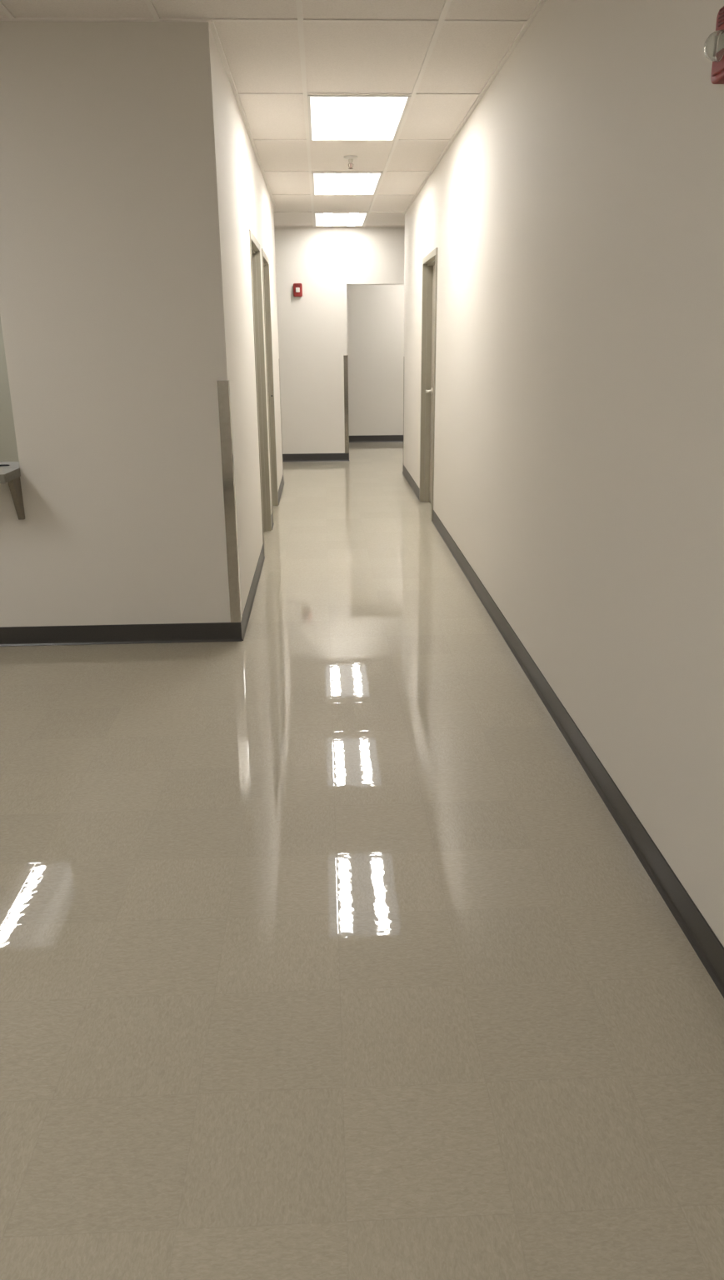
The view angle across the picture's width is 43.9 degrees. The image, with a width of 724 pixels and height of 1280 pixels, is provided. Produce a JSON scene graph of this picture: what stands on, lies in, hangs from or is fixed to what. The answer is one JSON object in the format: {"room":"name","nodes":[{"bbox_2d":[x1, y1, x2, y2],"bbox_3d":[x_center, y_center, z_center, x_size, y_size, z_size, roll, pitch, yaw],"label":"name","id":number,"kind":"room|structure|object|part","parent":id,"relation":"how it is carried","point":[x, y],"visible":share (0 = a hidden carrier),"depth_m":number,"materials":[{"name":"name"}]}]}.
{"room":"office corridor","nodes":[
{"label":"office corridor","id":0,"kind":"room"},
{"bbox_2d":[0,316,19,461],"bbox_3d":[-2.669,-2.168,6.862,3.543,2.817,5.286,-1,18,-2],"label":"wall","id":1,"kind":"structure","parent":0,"point":[8,449],"depth_m":9.52,"materials":[{"name":"paint"}]},
{"bbox_2d":[0,461,20,474],"bbox_3d":[-2.417,-0.853,4.518,1.448,0.042,0.250,-1,18,-2],"label":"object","id":2,"kind":"structure","parent":1,"relation":"attached to","point":[12,464],"depth_m":4.54,"materials":[{"name":"metal"}]},
{"bbox_2d":[0,20,242,626],"bbox_3d":[-2.423,-1.315,4.300,3.543,2.817,0.130,-1,18,-2],"label":"wall","id":3,"kind":"structure","parent":0,"point":[113,307],"depth_m":4.23,"materials":[{"name":"paint"}]},
{"bbox_2d":[0,467,24,519],"bbox_3d":[-2.406,-0.677,4.324,1.452,0.253,0.230,-1,18,-2],"label":"countertop","id":4,"kind":"structure","parent":3,"relation":"attached to","point":[11,476],"depth_m":4.39,"materials":[{"name":"laminate"}]},
{"bbox_2d":[0,622,241,646],"bbox_3d":[-2.407,-0.006,4.663,3.547,0.104,0.012,-1,18,-2],"label":"baseboard","id":5,"kind":"structure","parent":3,"relation":"attached to","point":[206,632],"depth_m":4.71,"materials":[{"name":"grey rubber"}]},
{"bbox_2d":[217,380,241,622],"bbox_3d":[-0.669,-0.680,4.547,0.054,1.222,0.054,-1,18,-2],"label":"guard","id":6,"kind":"object","parent":3,"relation":"attached to","point":[223,387],"visible":1,"depth_m":4.51,"materials":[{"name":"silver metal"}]},
{"bbox_2d":[211,32,282,613],"bbox_3d":[-0.837,-2.228,6.993,0.130,2.817,5.416,-1,18,-2],"label":"wall","id":7,"kind":"structure","parent":0,"point":[247,204],"depth_m":5.29,"materials":[{"name":"paint"}]},
{"bbox_2d":[249,229,271,556],"bbox_3d":[-0.820,-1.808,6.709,0.148,2.200,1.010,-1,18,-2],"label":"door","id":8,"kind":"structure","parent":7,"relation":"in","point":[255,252],"depth_m":7.04,"materials":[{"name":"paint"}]},
{"bbox_2d":[240,474,284,640],"bbox_3d":[-0.753,-0.922,7.364,0.012,0.104,5.553,-1,18,-2],"label":"baseboard","id":9,"kind":"structure","parent":7,"relation":"attached to","point":[247,609],"depth_m":5.59,"materials":[{"name":"grey rubber"}]},
{"bbox_2d":[261,248,278,521],"bbox_3d":[-0.874,-2.200,7.884,0.148,2.200,0.950,-1,18,-2],"label":"door","id":10,"kind":"structure","parent":7,"relation":"in","point":[266,277],"depth_m":8.19,"materials":[{"name":"paint"}]},
{"bbox_3d":[-0.838,-2.264,8.312,0.018,0.110,0.002,-1,18,-2],"label":"strike plate","id":11,"kind":"part","parent":10,"relation":"part of","materials":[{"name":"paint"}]},
{"bbox_2d":[279,365,283,474],"bbox_3d":[-0.905,-2.419,9.759,0.054,1.222,0.054,-1,18,-2],"label":"guard","id":12,"kind":"object","parent":7,"relation":"attached to","point":[279,366],"visible":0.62,"depth_m":9.75,"materials":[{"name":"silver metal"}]},
{"bbox_2d":[0,0,545,227],"bbox_3d":[-0.705,-3.424,6.054,7.600,0.062,15.100,-1,18,-2],"label":"ceiling","id":13,"kind":"structure","parent":0,"point":[446,55],"depth_m":4.49,"materials":[{"name":"tile"}]},
{"bbox_2d":[314,212,368,226],"bbox_3d":[-0.250,-4.794,10.236,0.586,0.008,1.196,-1,18,-2],"label":"recessed light","id":14,"kind":"object","parent":13,"relation":"in","point":[321,219],"visible":1,"depth_m":10.21,"materials":[{"name":"white plastic"}]},
{"bbox_2d":[311,172,383,195],"bbox_3d":[-0.145,-4.023,7.925,0.586,0.008,1.196,-1,18,-2],"label":"recessed light","id":15,"kind":"object","parent":13,"relation":"in","point":[323,183],"visible":1,"depth_m":7.87,"materials":[{"name":"white plastic"}]},
{"bbox_2d":[344,155,357,169],"bbox_3d":[-0.085,-3.595,6.763,0.104,0.084,0.104,-1,18,-2],"label":"sprinkler","id":16,"kind":"object","parent":13,"relation":"attached to","point":[350,157],"visible":1,"depth_m":6.74,"materials":[{"name":"white metal"}]},
{"bbox_2d":[307,95,411,140],"bbox_3d":[-0.041,-3.252,5.614,0.586,0.008,1.196,-1,18,-2],"label":"recessed light","id":17,"kind":"object","parent":13,"relation":"in","point":[331,117],"visible":1,"depth_m":5.53,"materials":[{"name":"white plastic"}]},
{"bbox_2d":[274,227,404,454],"bbox_3d":[-0.915,-3.696,11.391,7.200,2.817,0.130,-1,18,-2],"label":"wall","id":18,"kind":"structure","parent":0,"point":[312,327],"depth_m":11.20,"materials":[{"name":"paint"}]},
{"bbox_2d":[293,283,302,296],"bbox_3d":[-0.793,-4.323,11.083,0.110,0.154,0.066,-1,18,-2],"label":"fire alarm strobe","id":19,"kind":"object","parent":18,"relation":"attached to","point":[297,287],"visible":1,"depth_m":11.07,"materials":[{"name":"red plastic"}]},
{"bbox_2d":[282,453,349,461],"bbox_3d":[-2.332,-2.377,11.760,4.340,0.104,0.142,-1,18,-2],"label":"baseboard","id":20,"kind":"structure","parent":18,"relation":"attached to","point":[296,457],"depth_m":11.77,"materials":[{"name":"grey rubber"}]},
{"bbox_2d":[343,355,349,453],"bbox_3d":[-0.203,-3.039,11.598,0.054,1.222,0.054,-1,18,-2],"label":"guard","id":21,"kind":"object","parent":18,"relation":"attached to","point":[345,357],"visible":1,"depth_m":11.57,"materials":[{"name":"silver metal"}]},
{"bbox_2d":[0,441,723,1279],"bbox_3d":[-0.682,-0.707,6.961,7.600,0.050,15.100,-1,18,-2],"label":"floor","id":22,"kind":"structure","parent":0,"point":[327,951],"depth_m":2.29,"materials":[{"name":"tile"}]},
{"bbox_2d":[346,284,404,435],"bbox_3d":[-1.012,-4.411,13.534,7.200,2.817,0.130,-1,18,-2],"label":"wall","id":23,"kind":"structure","parent":0,"point":[375,313],"depth_m":13.57,"materials":[{"name":"paint"}]},
{"bbox_2d":[349,435,403,442],"bbox_3d":[-0.998,-3.102,13.897,7.200,0.104,0.012,-1,18,-2],"label":"baseboard","id":24,"kind":"structure","parent":23,"relation":"attached to","point":[369,438],"depth_m":13.95,"materials":[{"name":"grey rubber"}]},
{"bbox_2d":[403,0,723,946],"bbox_3d":[0.787,-1.552,4.930,0.130,2.817,11.259,-1,18,-2],"label":"wall","id":25,"kind":"structure","parent":0,"point":[574,219],"depth_m":3.02,"materials":[{"name":"paint"}]},
{"bbox_2d":[403,356,404,449],"bbox_3d":[0.510,-2.666,10.462,0.054,1.222,0.054,-1,18,-2],"label":"guard","id":26,"kind":"object","parent":25,"relation":"attached to","point":[403,357],"visible":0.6,"depth_m":10.41,"materials":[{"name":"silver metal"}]},
{"bbox_2d":[419,247,437,520],"bbox_3d":[0.655,-2.248,7.990,0.154,2.200,1.040,-1,18,-2],"label":"door","id":27,"kind":"structure","parent":25,"relation":"in","point":[429,288],"depth_m":8.32,"materials":[{"name":"paint"}]},
{"bbox_2d":[402,465,723,998],"bbox_3d":[0.727,-0.265,5.359,0.012,0.104,11.262,-1,18,-2],"label":"baseboard","id":28,"kind":"structure","parent":25,"relation":"attached to","point":[702,937],"depth_m":2.98,"materials":[{"name":"grey rubber"}]},
{"bbox_2d":[704,5,723,84],"bbox_3d":[0.798,-1.321,1.978,0.082,0.148,0.116,-1,18,-2],"label":"fire alarm strobe","id":29,"kind":"object","parent":25,"relation":"attached to","point":[714,43],"visible":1,"depth_m":1.98,"materials":[{"name":"red plastic"}]},
{"bbox_3d":[0.796,-1.285,1.990,0.006,0.044,0.084,-1,18,-2],"label":"panel","id":30,"kind":"part","parent":29,"relation":"part of","materials":[{"name":"red plastic"}]},
{"bbox_2d":[717,5,723,26],"bbox_3d":[0.796,-1.371,1.961,0.004,0.033,0.070,-1,18,-2],"label":"grille","id":31,"kind":"object","parent":29,"relation":"attached to","point":[721,13],"depth_m":1.98,"materials":[{"name":"red plastic"}]}
]}

